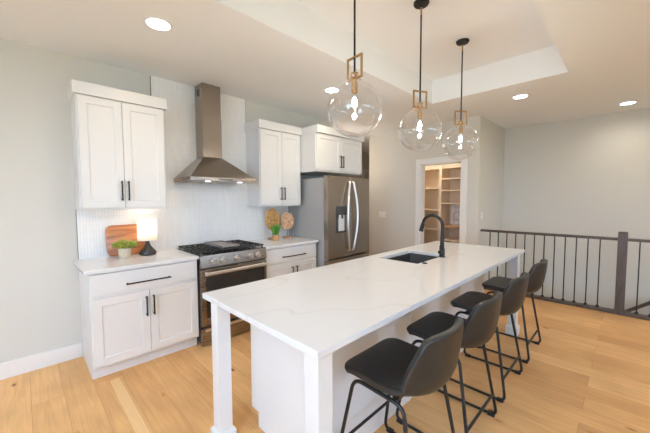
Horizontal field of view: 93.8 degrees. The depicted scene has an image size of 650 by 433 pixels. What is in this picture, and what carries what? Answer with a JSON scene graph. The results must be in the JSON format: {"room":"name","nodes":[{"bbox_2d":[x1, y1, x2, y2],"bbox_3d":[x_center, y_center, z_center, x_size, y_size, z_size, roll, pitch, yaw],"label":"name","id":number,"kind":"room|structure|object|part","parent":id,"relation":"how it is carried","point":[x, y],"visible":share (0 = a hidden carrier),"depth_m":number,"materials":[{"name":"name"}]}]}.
{"room":"kitchen","nodes":[
{"label":"kitchen","id":0,"kind":"room"},
{"bbox_2d":[0,38,332,362],"bbox_3d":[-2.529,-0.053,2.617,7.420,2.750,0.120,-4,5,-45],"label":"wall","id":1,"kind":"structure","parent":0,"point":[40,307],"depth_m":2.61,"materials":[{"name":"white paint"}]},
{"bbox_2d":[0,342,82,379],"bbox_3d":[-3.686,1.329,1.437,3.998,0.135,0.015,-4,5,-45],"label":"baseboard","id":2,"kind":"structure","parent":1,"relation":"attached to","point":[23,365],"depth_m":2.63,"materials":[{"name":"white paint"}]},
{"bbox_2d":[67,79,166,210],"bbox_3d":[-1.914,-0.601,2.859,0.719,1.068,0.364,-4,5,-45],"label":"upper cabinet","id":3,"kind":"object","parent":1,"relation":"attached to","point":[118,143],"visible":1,"depth_m":2.71,"materials":[{"name":"white paint"}]},
{"bbox_3d":[-1.938,-0.547,2.643,0.311,0.944,0.020,-4,5,-45],"label":"door","id":4,"kind":"part","parent":3,"relation":"part of","materials":[{"name":"white paint"}]},
{"bbox_3d":[-1.921,-1.085,2.836,0.719,0.100,0.351,-4,5,-45],"label":"crown","id":5,"kind":"part","parent":3,"relation":"part of","materials":[{"name":"white paint"}]},
{"bbox_3d":[-1.825,-0.232,2.735,0.011,0.177,0.036,-4,5,-45],"label":"handle","id":6,"kind":"part","parent":3,"relation":"part of","materials":[{"name":"black metal"}]},
{"bbox_3d":[-1.788,-0.234,2.772,0.011,0.177,0.036,-4,5,-45],"label":"handle","id":7,"kind":"part","parent":3,"relation":"part of","materials":[{"name":"black metal"}]},
{"bbox_3d":[-1.705,-0.561,2.876,0.340,0.944,0.020,-4,5,-45],"label":"door","id":8,"kind":"part","parent":3,"relation":"part of","materials":[{"name":"white paint"}]},
{"bbox_2d":[76,76,288,259],"bbox_3d":[-1.411,-0.566,3.616,2.448,1.850,0.010,-4,5,-45],"label":"wall tile","id":9,"kind":"structure","parent":1,"relation":"attached to","point":[195,213],"depth_m":3.47,"materials":[{"name":"white tile"}]},
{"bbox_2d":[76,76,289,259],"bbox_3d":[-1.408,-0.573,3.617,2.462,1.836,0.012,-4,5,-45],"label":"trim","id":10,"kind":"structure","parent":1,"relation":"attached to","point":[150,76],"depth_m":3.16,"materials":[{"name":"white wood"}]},
{"bbox_2d":[174,83,255,183],"bbox_3d":[-1.239,-0.931,3.426,0.757,1.098,0.472,-4,5,-45],"label":"range hood","id":11,"kind":"object","parent":1,"relation":"attached to","point":[209,166],"visible":1,"depth_m":3.41,"materials":[{"name":"metal"}]},
{"bbox_2d":[244,119,301,205],"bbox_3d":[-0.679,-0.677,4.090,0.686,1.068,0.364,-4,5,-45],"label":"upper cabinet","id":12,"kind":"object","parent":1,"relation":"attached to","point":[272,148],"visible":1,"depth_m":3.93,"materials":[{"name":"white paint"}]},
{"bbox_3d":[-0.688,-0.624,3.890,0.322,0.944,0.020,-4,5,-45],"label":"door","id":13,"kind":"part","parent":12,"relation":"part of","materials":[{"name":"white paint"}]},
{"bbox_3d":[-0.686,-1.161,4.067,0.686,0.100,0.351,-4,5,-45],"label":"crown","id":14,"kind":"part","parent":12,"relation":"part of","materials":[{"name":"white paint"}]},
{"bbox_3d":[-0.460,-0.638,4.118,0.316,0.944,0.020,-4,5,-45],"label":"door","id":15,"kind":"part","parent":12,"relation":"part of","materials":[{"name":"white paint"}]},
{"bbox_2d":[300,124,363,176],"bbox_3d":[0.025,-0.938,4.561,0.988,0.608,0.674,-4,5,-45],"label":"upper cabinet","id":16,"kind":"object","parent":1,"relation":"attached to","point":[323,150],"visible":0.95,"depth_m":4.22,"materials":[{"name":"white paint"}]},
{"bbox_3d":[0.056,-0.874,4.183,0.470,0.484,0.020,-4,5,-45],"label":"door","id":17,"kind":"part","parent":16,"relation":"part of","materials":[{"name":"white paint"}]},
{"bbox_3d":[0.019,-1.191,4.551,0.988,0.100,0.661,-4,5,-45],"label":"crown","id":18,"kind":"part","parent":16,"relation":"part of","materials":[{"name":"white paint"}]},
{"bbox_3d":[0.392,-0.895,4.518,0.472,0.484,0.020,-4,5,-45],"label":"door","id":19,"kind":"part","parent":16,"relation":"part of","materials":[{"name":"white paint"}]},
{"bbox_2d":[0,0,649,153],"bbox_3d":[1.672,-1.635,2.334,13.300,0.405,10.100,-4,5,-45],"label":"ceiling","id":20,"kind":"structure","parent":0,"point":[573,59],"depth_m":2.85,"materials":[{"name":"white paint"}]},
{"bbox_2d":[143,16,172,31],"bbox_3d":[-1.223,-1.410,2.232,0.190,0.006,0.190,-4,5,-45],"label":"recessed light","id":21,"kind":"object","parent":20,"relation":"in","point":[156,23],"visible":1,"depth_m":2.22,"materials":[{"name":"white paint"}]},
{"bbox_2d":[324,87,339,92],"bbox_3d":[0.083,-1.494,3.598,0.190,0.006,0.190,-4,5,-45],"label":"recessed light","id":22,"kind":"object","parent":20,"relation":"in","point":[329,89],"visible":1,"depth_m":3.59,"materials":[{"name":"white paint"}]},
{"bbox_2d":[327,0,382,137],"bbox_3d":[0.186,-1.106,1.908,0.352,1.199,0.352,-4,5,-45],"label":"pendant light","id":23,"kind":"object","parent":20,"relation":"hanging from","point":[354,75],"visible":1,"depth_m":1.91,"materials":[{"name":"clear glass"}]},
{"bbox_2d":[351,78,357,93],"bbox_3d":[0.187,-0.839,1.923,0.040,0.112,0.040,-4,5,-45],"label":"socket","id":24,"kind":"object","parent":23,"relation":"attached to","point":[354,84],"depth_m":1.91,"materials":[{"name":"gold metal"}]},
{"bbox_3d":[0.185,-1.294,1.897,0.013,0.783,0.013,-4,5,-45],"label":"rod","id":25,"kind":"part","parent":23,"relation":"part of","materials":[{"name":"black metal"}]},
{"bbox_3d":[0.188,-0.686,1.932,0.352,0.358,0.352,-4,5,-45],"label":"globe","id":26,"kind":"part","parent":23,"relation":"part of","materials":[{"name":"clear glass"}]},
{"bbox_3d":[0.187,-0.937,1.918,0.012,0.144,0.132,-3,4,-40],"label":"frame","id":27,"kind":"part","parent":23,"relation":"part of","materials":[{"name":"gold metal"}]},
{"bbox_2d":[398,0,441,151],"bbox_3d":[0.787,-1.141,2.507,0.352,1.204,0.352,-4,5,-45],"label":"pendant light","id":28,"kind":"object","parent":20,"relation":"hanging from","point":[418,4],"visible":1,"depth_m":2.50,"materials":[{"name":"clear glass"}]},
{"bbox_2d":[417,109,421,118],"bbox_3d":[0.788,-0.871,2.523,0.040,0.112,0.040,-4,5,-45],"label":"socket","id":29,"kind":"object","parent":28,"relation":"attached to","point":[419,112],"depth_m":2.51,"materials":[{"name":"gold metal"}]},
{"bbox_3d":[0.788,-0.718,2.532,0.352,0.358,0.352,-4,5,-45],"label":"globe","id":30,"kind":"part","parent":28,"relation":"part of","materials":[{"name":"clear glass"}]},
{"bbox_3d":[0.787,-0.969,2.517,0.132,0.144,0.012,-1,3,-17],"label":"frame","id":31,"kind":"part","parent":28,"relation":"part of","materials":[{"name":"gold metal"}]},
{"bbox_3d":[0.786,-1.328,2.497,0.013,0.788,0.013,-4,5,-45],"label":"rod","id":32,"kind":"part","parent":28,"relation":"part of","materials":[{"name":"black metal"}]},
{"bbox_2d":[442,38,479,159],"bbox_3d":[1.399,-1.182,3.117,0.352,1.196,0.352,-4,5,-45],"label":"pendant light","id":33,"kind":"object","parent":20,"relation":"hanging from","point":[463,41],"visible":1,"depth_m":3.11,"materials":[{"name":"clear glass"}]},
{"bbox_2d":[459,124,462,132],"bbox_3d":[1.400,-0.917,3.133,0.040,0.112,0.040,-4,5,-45],"label":"socket","id":34,"kind":"object","parent":33,"relation":"attached to","point":[460,127],"depth_m":3.12,"materials":[{"name":"gold metal"}]},
{"bbox_3d":[1.400,-0.764,3.141,0.352,0.358,0.352,-4,5,-45],"label":"globe","id":35,"kind":"part","parent":33,"relation":"part of","materials":[{"name":"clear glass"}]},
{"bbox_3d":[1.399,-1.014,3.127,0.132,0.144,0.012,0,3,0],"label":"frame","id":36,"kind":"part","parent":33,"relation":"part of","materials":[{"name":"gold metal"}]},
{"bbox_3d":[1.398,-1.370,3.107,0.013,0.780,0.013,-4,5,-45],"label":"rod","id":37,"kind":"part","parent":33,"relation":"part of","materials":[{"name":"black metal"}]},
{"bbox_2d":[512,94,528,98],"bbox_3d":[2.480,-1.519,3.856,0.190,0.006,0.190,-4,5,-45],"label":"recessed light","id":38,"kind":"object","parent":20,"relation":"in","point":[521,96],"visible":1,"depth_m":3.84,"materials":[{"name":"white paint"}]},
{"bbox_2d":[618,101,637,105],"bbox_3d":[4.126,-1.542,4.139,0.190,0.006,0.190,-4,5,-45],"label":"recessed light","id":39,"kind":"object","parent":20,"relation":"in","point":[628,102],"visible":1,"depth_m":4.15,"materials":[{"name":"white paint"}]},
{"bbox_2d":[0,251,649,432],"bbox_3d":[1.685,1.373,2.506,13.300,0.120,10.100,-4,5,-45],"label":"floor","id":40,"kind":"structure","parent":0,"point":[588,371],"depth_m":2.32,"materials":[{"name":"brown wood"}]},
{"bbox_2d":[79,259,198,379],"bbox_3d":[-1.746,0.862,2.899,0.846,0.884,0.654,-4,5,-45],"label":"base cabinet","id":41,"kind":"object","parent":40,"relation":"on","point":[135,316],"visible":0.98,"depth_m":2.64,"materials":[{"name":"white paint"}]},
{"bbox_3d":[-1.696,0.931,2.554,0.404,0.550,0.020,-4,5,-45],"label":"door","id":42,"kind":"part","parent":41,"relation":"part of","materials":[{"name":"white paint"}]},
{"bbox_2d":[73,249,198,275],"bbox_3d":[-1.761,0.406,2.861,0.887,0.030,0.634,-4,5,-45],"label":"countertop","id":43,"kind":"structure","parent":41,"relation":"on","point":[89,266],"depth_m":2.71,"materials":[{"name":"stone"}]},
{"bbox_2d":[112,238,136,258],"bbox_3d":[-1.891,0.300,2.868,0.222,0.183,0.221,-4,5,-45],"label":"potted plant","id":44,"kind":"object","parent":43,"relation":"on","point":[124,252],"visible":1,"depth_m":2.84,"materials":[{"name":"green plant"}]},
{"bbox_3d":[-1.893,0.344,2.871,0.112,0.094,0.112,-4,5,-45],"label":"pot","id":45,"kind":"part","parent":44,"relation":"part of","materials":[{"name":"white ceramic"}]},
{"bbox_2d":[106,224,145,255],"bbox_3d":[-1.966,0.230,3.041,0.365,0.298,0.068,-4,5,-45],"label":"cutting board","id":46,"kind":"object","parent":43,"relation":"on","point":[114,233],"visible":0.51,"depth_m":3.00,"materials":[{"name":"brown wood"}]},
{"bbox_2d":[137,219,156,255],"bbox_3d":[-1.767,0.208,3.025,0.178,0.347,0.178,-4,5,-45],"label":"table lamp","id":47,"kind":"object","parent":43,"relation":"on","point":[146,229],"visible":1,"depth_m":2.96,"materials":[{"name":"white fabric"}]},
{"bbox_3d":[-1.767,0.134,3.020,0.174,0.195,0.174,-4,5,-45],"label":"lamp shade","id":48,"kind":"part","parent":47,"relation":"part of","materials":[{"name":"fabric"}]},
{"bbox_3d":[-1.548,0.534,2.681,0.826,0.173,0.020,-4,5,-45],"label":"drawer","id":49,"kind":"part","parent":41,"relation":"part of","materials":[{"name":"white paint"}]},
{"bbox_3d":[-1.552,0.779,2.650,0.011,0.176,0.036,-4,5,-45],"label":"handle","id":50,"kind":"part","parent":41,"relation":"part of","materials":[{"name":"black metal"}]},
{"bbox_3d":[-1.534,0.556,2.657,0.350,0.011,0.036,-4,5,-45],"label":"handle","id":51,"kind":"part","parent":41,"relation":"part of","materials":[{"name":"black metal"}]},
{"bbox_3d":[-1.513,0.777,2.690,0.011,0.176,0.036,-4,5,-45],"label":"handle","id":52,"kind":"part","parent":41,"relation":"part of","materials":[{"name":"black metal"}]},
{"bbox_3d":[-1.402,0.913,2.847,0.418,0.550,0.020,-4,5,-45],"label":"door","id":53,"kind":"part","parent":41,"relation":"part of","materials":[{"name":"white paint"}]},
{"bbox_2d":[178,239,267,346],"bbox_3d":[-1.140,0.785,3.433,0.763,0.972,0.692,-4,5,-45],"label":"range","id":54,"kind":"object","parent":40,"relation":"on","point":[221,264],"visible":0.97,"depth_m":3.18,"materials":[{"name":"grey metal"}]},
{"bbox_3d":[-1.098,0.445,3.017,0.060,0.062,0.057,-4,5,-45],"label":"knob","id":55,"kind":"part","parent":54,"relation":"part of","materials":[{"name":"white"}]},
{"bbox_2d":[178,242,265,257],"bbox_3d":[-1.165,0.365,3.432,0.763,0.018,0.623,-4,5,-45],"label":"cooktop","id":56,"kind":"object","parent":54,"relation":"in","point":[259,248],"depth_m":3.24,"materials":[{"name":"black metal"}]},
{"bbox_3d":[-1.028,0.441,3.087,0.060,0.062,0.057,-4,5,-45],"label":"knob","id":57,"kind":"part","parent":54,"relation":"part of","materials":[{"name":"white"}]},
{"bbox_3d":[-0.933,1.117,3.245,0.697,0.028,0.008,-4,5,-45],"label":"handle","id":58,"kind":"part","parent":54,"relation":"part of","materials":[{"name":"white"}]},
{"bbox_3d":[-0.947,1.181,3.263,0.757,0.171,0.034,-4,5,-45],"label":"drawer","id":59,"kind":"part","parent":54,"relation":"part of","materials":[{"name":"metal"}]},
{"bbox_3d":[-0.958,0.430,3.229,0.757,0.122,0.072,-4,5,-45],"label":"control panel","id":60,"kind":"part","parent":54,"relation":"part of","materials":[{"name":"metal"}]},
{"bbox_3d":[-0.948,0.792,3.241,0.757,0.567,0.034,-4,5,-45],"label":"oven door","id":61,"kind":"part","parent":54,"relation":"part of","materials":[{"name":"metal"}]},
{"bbox_3d":[-0.916,0.546,3.197,0.712,0.030,0.058,-4,5,-45],"label":"handle","id":62,"kind":"part","parent":54,"relation":"part of","materials":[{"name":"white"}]},
{"bbox_2d":[265,243,315,278],"bbox_3d":[-0.608,0.792,4.034,0.829,0.884,0.654,-4,5,-45],"label":"base cabinet","id":63,"kind":"object","parent":40,"relation":"on","point":[289,259],"visible":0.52,"depth_m":3.78,"materials":[{"name":"white paint"}]},
{"bbox_2d":[241,236,318,248],"bbox_3d":[-0.607,0.336,4.011,0.844,0.030,0.634,-4,5,-45],"label":"countertop","id":64,"kind":"structure","parent":63,"relation":"on","point":[282,242],"depth_m":3.94,"materials":[{"name":"stone"}]},
{"bbox_2d":[265,208,279,239],"bbox_3d":[-0.724,0.098,4.183,0.165,0.426,0.132,-4,5,-45],"label":"ornament","id":65,"kind":"object","parent":64,"relation":"on","point":[272,217],"visible":0.82,"depth_m":4.16,"materials":[{"name":"brown wood"}]},
{"bbox_2d":[270,224,281,240],"bbox_3d":[-0.655,0.207,4.049,0.157,0.223,0.156,-4,5,-45],"label":"potted plant","id":66,"kind":"object","parent":64,"relation":"on","point":[275,230],"visible":1,"depth_m":4.02,"materials":[{"name":"green plant"}]},
{"bbox_3d":[-0.655,0.281,4.054,0.092,0.074,0.092,-4,5,-45],"label":"pot","id":67,"kind":"part","parent":66,"relation":"part of","materials":[{"name":"ceramic"}]},
{"bbox_2d":[280,212,293,237],"bbox_3d":[-0.536,0.121,4.301,0.146,0.364,0.132,-4,5,-45],"label":"ornament","id":68,"kind":"object","parent":64,"relation":"on","point":[286,220],"visible":1,"depth_m":4.29,"materials":[{"name":"brown wood"}]},
{"bbox_3d":[-0.547,0.860,3.699,0.417,0.550,0.020,-4,5,-45],"label":"door","id":69,"kind":"part","parent":63,"relation":"part of","materials":[{"name":"white paint"}]},
{"bbox_3d":[-0.410,0.464,3.816,0.809,0.173,0.020,-4,5,-45],"label":"drawer","id":70,"kind":"part","parent":63,"relation":"part of","materials":[{"name":"white paint"}]},
{"bbox_3d":[-0.260,0.842,3.986,0.388,0.550,0.020,-4,5,-45],"label":"door","id":71,"kind":"part","parent":63,"relation":"part of","materials":[{"name":"white paint"}]},
{"bbox_2d":[291,175,368,267],"bbox_3d":[0.111,0.313,4.553,0.890,1.775,0.845,-4,5,-45],"label":"refrigerator","id":72,"kind":"object","parent":40,"relation":"on","point":[333,211],"visible":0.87,"depth_m":4.20,"materials":[{"name":"grey metal"}]},
{"bbox_3d":[0.174,0.007,4.161,0.453,1.100,0.075,-4,5,-45],"label":"door","id":73,"kind":"part","parent":72,"relation":"part of","materials":[{"name":"metal"}]},
{"bbox_3d":[0.333,0.861,4.364,0.890,0.580,0.075,-4,5,-45],"label":"freezer drawer","id":74,"kind":"part","parent":72,"relation":"part of","materials":[{"name":"metal"}]},
{"bbox_3d":[0.334,0.001,4.212,0.044,0.993,0.123,0,3,9],"label":"handle","id":75,"kind":"part","parent":72,"relation":"part of","materials":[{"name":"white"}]},
{"bbox_3d":[0.428,-0.005,4.308,0.104,0.993,0.043,0,3,3],"label":"handle","id":76,"kind":"part","parent":72,"relation":"part of","materials":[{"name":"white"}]},
{"bbox_3d":[0.491,-0.012,4.477,0.431,1.100,0.075,-4,5,-45],"label":"door","id":77,"kind":"part","parent":72,"relation":"part of","materials":[{"name":"metal"}]},
{"bbox_2d":[210,255,519,432],"bbox_3d":[0.708,0.872,2.539,3.014,0.884,0.944,-4,5,-45],"label":"kitchen island","id":78,"kind":"object","parent":40,"relation":"on","point":[293,391],"visible":0.34,"depth_m":1.78,"materials":[{"name":"white paint"}]},
{"bbox_3d":[-0.613,0.920,1.809,0.080,0.884,0.080,-4,5,-45],"label":"leg","id":79,"kind":"part","parent":78,"relation":"part of","materials":[{"name":"white paint"}]},
{"bbox_3d":[-0.253,0.920,1.769,0.020,0.884,0.632,-4,5,-45],"label":"panel","id":80,"kind":"part","parent":78,"relation":"part of","materials":[{"name":"white paint"}]},
{"bbox_3d":[-0.025,0.951,1.222,0.080,0.884,0.080,-4,5,-45],"label":"leg","id":81,"kind":"part","parent":78,"relation":"part of","materials":[{"name":"white paint"}]},
{"bbox_2d":[202,241,524,359],"bbox_3d":[0.705,0.416,2.513,3.052,0.030,0.982,-4,5,-45],"label":"island countertop","id":82,"kind":"structure","parent":78,"relation":"on","point":[319,311],"depth_m":1.78,"materials":[{"name":"stone"}]},
{"bbox_2d":[388,253,437,263],"bbox_3d":[0.843,0.509,2.906,0.610,0.202,0.430,-4,5,-45],"label":"sink","id":83,"kind":"object","parent":82,"relation":"in","point":[410,257],"visible":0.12,"depth_m":3.15,"materials":[{"name":"grey metal"}]},
{"bbox_2d":[419,214,444,257],"bbox_3d":[1.011,0.176,2.900,0.094,0.403,0.265,-4,5,-45],"label":"faucet","id":84,"kind":"object","parent":82,"relation":"on","point":[441,252],"visible":1,"depth_m":2.83,"materials":[{"name":"black metal"}]},
{"bbox_3d":[1.030,0.132,2.903,0.041,0.317,0.229,-4,5,-45],"label":"spout","id":85,"kind":"part","parent":84,"relation":"part of","materials":[{"name":"black metal"}]},
{"bbox_3d":[0.833,0.879,2.414,2.431,0.884,0.012,-4,5,-45],"label":"panel","id":86,"kind":"part","parent":78,"relation":"part of","materials":[{"name":"white paint"}]},
{"bbox_3d":[2.028,0.825,3.269,0.080,0.884,0.080,-4,5,-45],"label":"leg","id":87,"kind":"part","parent":78,"relation":"part of","materials":[{"name":"white paint"}]},
{"bbox_2d":[340,318,463,432],"bbox_3d":[0.396,0.927,1.548,0.514,0.890,0.534,-4,5,-45],"label":"bar stool","id":88,"kind":"object","parent":40,"relation":"on","point":[397,368],"visible":1,"depth_m":1.39,"materials":[{"name":"black leather"}]},
{"bbox_3d":[0.222,1.095,1.425,0.080,0.568,0.473,-4,5,-45],"label":"leg frame","id":89,"kind":"part","parent":88,"relation":"part of","materials":[{"name":"black metal"}]},
{"bbox_3d":[0.408,0.641,1.518,0.466,0.316,0.498,-4,5,-45],"label":"seat","id":90,"kind":"part","parent":88,"relation":"part of","materials":[{"name":"black leather"}]},
{"bbox_3d":[0.529,1.076,1.731,0.080,0.568,0.473,-4,5,-45],"label":"leg frame","id":91,"kind":"part","parent":88,"relation":"part of","materials":[{"name":"black metal"}]},
{"bbox_2d":[424,166,460,243],"bbox_3d":[2.415,0.025,6.387,0.451,2.120,1.985,-4,5,-45],"label":"pantry shelves","id":92,"kind":"object","parent":40,"relation":"on","point":[442,184],"visible":0.3,"depth_m":6.38,"materials":[{"name":"beige paint"}]},
{"bbox_3d":[2.095,0.246,6.718,0.418,0.022,1.040,-4,5,-45],"label":"shelf","id":93,"kind":"part","parent":92,"relation":"part of","materials":[{"name":"beige paint"}]},
{"bbox_3d":[2.089,-1.002,6.647,0.418,0.022,1.040,-4,5,-45],"label":"shelf","id":94,"kind":"part","parent":92,"relation":"part of","materials":[{"name":"beige paint"}]},
{"bbox_3d":[2.795,-0.747,5.955,0.418,0.022,0.857,-4,5,-45],"label":"shelf","id":95,"kind":"part","parent":92,"relation":"part of","materials":[{"name":"beige paint"}]},
{"bbox_3d":[2.794,-0.964,5.943,0.418,0.022,0.857,-4,5,-45],"label":"shelf","id":96,"kind":"part","parent":92,"relation":"part of","materials":[{"name":"beige paint"}]},
{"bbox_3d":[2.800,0.478,6.026,0.418,0.022,0.857,-4,5,-45],"label":"shelf","id":97,"kind":"part","parent":92,"relation":"part of","materials":[{"name":"beige paint"}]},
{"bbox_3d":[2.796,0.207,6.003,0.432,0.038,0.851,-4,5,-45],"label":"counter shelf","id":98,"kind":"part","parent":92,"relation":"part of","materials":[{"name":"brown wood"}]},
{"bbox_2d":[451,205,459,224],"bbox_3d":[2.737,-0.030,6.167,0.023,0.416,0.350,-4,5,-45],"label":"framed print","id":99,"kind":"object","parent":92,"relation":"on","point":[455,209],"visible":0.49,"depth_m":6.22,"materials":[{"name":"white paper"}]},
{"bbox_2d":[396,291,502,432],"bbox_3d":[0.824,0.901,1.972,0.514,0.890,0.534,-4,5,-45],"label":"bar stool","id":100,"kind":"object","parent":40,"relation":"on","point":[480,325],"visible":0.84,"depth_m":1.78,"materials":[{"name":"black leather"}]},
{"bbox_3d":[0.650,1.069,1.849,0.080,0.568,0.473,-4,5,-45],"label":"leg frame","id":101,"kind":"part","parent":100,"relation":"part of","materials":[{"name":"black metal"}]},
{"bbox_3d":[0.837,0.615,1.942,0.466,0.316,0.498,-4,5,-45],"label":"seat","id":102,"kind":"part","parent":100,"relation":"part of","materials":[{"name":"black leather"}]},
{"bbox_3d":[0.957,1.050,2.155,0.080,0.568,0.473,-4,5,-45],"label":"leg frame","id":103,"kind":"part","parent":100,"relation":"part of","materials":[{"name":"black metal"}]},
{"bbox_2d":[449,272,528,402],"bbox_3d":[1.312,0.871,2.458,0.514,0.890,0.534,-4,5,-45],"label":"bar stool","id":104,"kind":"object","parent":40,"relation":"on","point":[514,294],"visible":0.85,"depth_m":2.25,"materials":[{"name":"black leather"}]},
{"bbox_3d":[1.138,1.039,2.336,0.080,0.568,0.473,-4,5,-45],"label":"leg frame","id":105,"kind":"part","parent":104,"relation":"part of","materials":[{"name":"black metal"}]},
{"bbox_3d":[1.325,0.585,2.429,0.466,0.316,0.498,-4,5,-45],"label":"seat","id":106,"kind":"part","parent":104,"relation":"part of","materials":[{"name":"black leather"}]},
{"bbox_3d":[1.445,1.020,2.642,0.080,0.568,0.473,-4,5,-45],"label":"leg frame","id":107,"kind":"part","parent":104,"relation":"part of","materials":[{"name":"black metal"}]},
{"bbox_2d":[476,259,547,363],"bbox_3d":[1.830,0.840,2.972,0.514,0.890,0.534,-4,5,-45],"label":"bar stool","id":108,"kind":"object","parent":40,"relation":"on","point":[537,273],"visible":0.74,"depth_m":2.77,"materials":[{"name":"black leather"}]},
{"bbox_3d":[1.656,1.007,2.850,0.080,0.568,0.473,-4,5,-45],"label":"leg frame","id":109,"kind":"part","parent":108,"relation":"part of","materials":[{"name":"black metal"}]},
{"bbox_3d":[1.842,0.554,2.942,0.466,0.316,0.498,-4,5,-45],"label":"seat","id":110,"kind":"part","parent":108,"relation":"part of","materials":[{"name":"black leather"}]},
{"bbox_3d":[1.963,0.988,3.156,0.080,0.568,0.473,-4,5,-45],"label":"leg frame","id":111,"kind":"part","parent":108,"relation":"part of","materials":[{"name":"black metal"}]},
{"bbox_2d":[480,229,649,320],"bbox_3d":[3.726,0.710,3.778,0.104,1.040,3.361,-4,5,-45],"label":"railing","id":112,"kind":"object","parent":40,"relation":"on","point":[622,239],"visible":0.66,"depth_m":3.93,"materials":[{"name":"brown wood"}]},
{"bbox_3d":[3.103,0.253,4.374,0.064,0.034,1.604,-4,5,-45],"label":"rail","id":113,"kind":"part","parent":112,"relation":"part of","materials":[{"name":"brown wood"}]},
{"bbox_3d":[3.726,1.210,3.804,0.090,0.040,3.361,-4,5,-45],"label":"plate","id":114,"kind":"part","parent":112,"relation":"part of","materials":[{"name":"brown wood"}]},
{"bbox_3d":[3.703,0.689,3.799,0.090,1.000,0.090,-4,5,-45],"label":"newel post","id":115,"kind":"part","parent":112,"relation":"part of","materials":[{"name":"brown wood"}]},
{"bbox_3d":[4.323,0.318,3.155,0.064,0.034,1.667,-4,5,-45],"label":"rail","id":116,"kind":"part","parent":112,"relation":"part of","materials":[{"name":"brown wood"}]},
{"bbox_2d":[341,153,368,177],"bbox_3d":[1.437,-0.372,7.891,5.900,2.750,1.750,-4,5,-45],"label":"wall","id":117,"kind":"structure","parent":0,"point":[365,157],"depth_m":8.57,"materials":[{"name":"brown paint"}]},
{"bbox_2d":[369,137,369,255],"bbox_3d":[1.404,-0.312,6.850,1.202,2.750,0.120,-4,5,-45],"label":"wall","id":118,"kind":"structure","parent":0,"point":[369,137],"depth_m":6.45,"materials":[{"name":"white paint"}]},
{"bbox_2d":[370,115,482,255],"bbox_3d":[1.724,-0.242,5.596,0.120,2.750,2.109,-4,5,-45],"label":"wall","id":119,"kind":"structure","parent":0,"point":[392,165],"depth_m":5.68,"materials":[{"name":"white paint"}]},
{"bbox_2d":[379,211,385,217],"bbox_3d":[1.149,-0.041,6.092,0.010,0.118,0.165,-4,5,-45],"label":"light switch","id":120,"kind":"object","parent":119,"relation":"attached to","point":[381,214],"visible":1,"depth_m":6.08,"materials":[{"name":"white plastic"}]},
{"bbox_2d":[415,154,467,245],"bbox_3d":[2.021,0.066,5.304,0.138,2.167,0.899,-4,5,-45],"label":"trim","id":121,"kind":"structure","parent":119,"relation":"attached to","point":[420,163],"depth_m":5.28,"materials":[{"name":"white paint"}]},
{"bbox_2d":[480,117,504,281],"bbox_3d":[2.894,-0.233,5.360,1.202,2.750,0.120,-4,5,-45],"label":"wall","id":122,"kind":"structure","parent":0,"point":[493,145],"depth_m":5.26,"materials":[{"name":"white paint"}]},
{"bbox_2d":[425,108,649,314],"bbox_3d":[4.775,1.261,4.489,0.100,5.650,8.340,-4,5,-45],"label":"wall","id":123,"kind":"structure","parent":0,"point":[587,176],"depth_m":4.93,"materials":[{"name":"white paint"}]},
{"bbox_2d":[625,301,649,311],"bbox_3d":[4.788,1.163,4.326,0.104,2.686,3.330,-4,5,-45],"label":"handrail","id":124,"kind":"object","parent":123,"relation":"attached to","point":[648,302],"visible":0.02,"depth_m":4.46,"materials":[{"name":"brown wood"}]}
]}

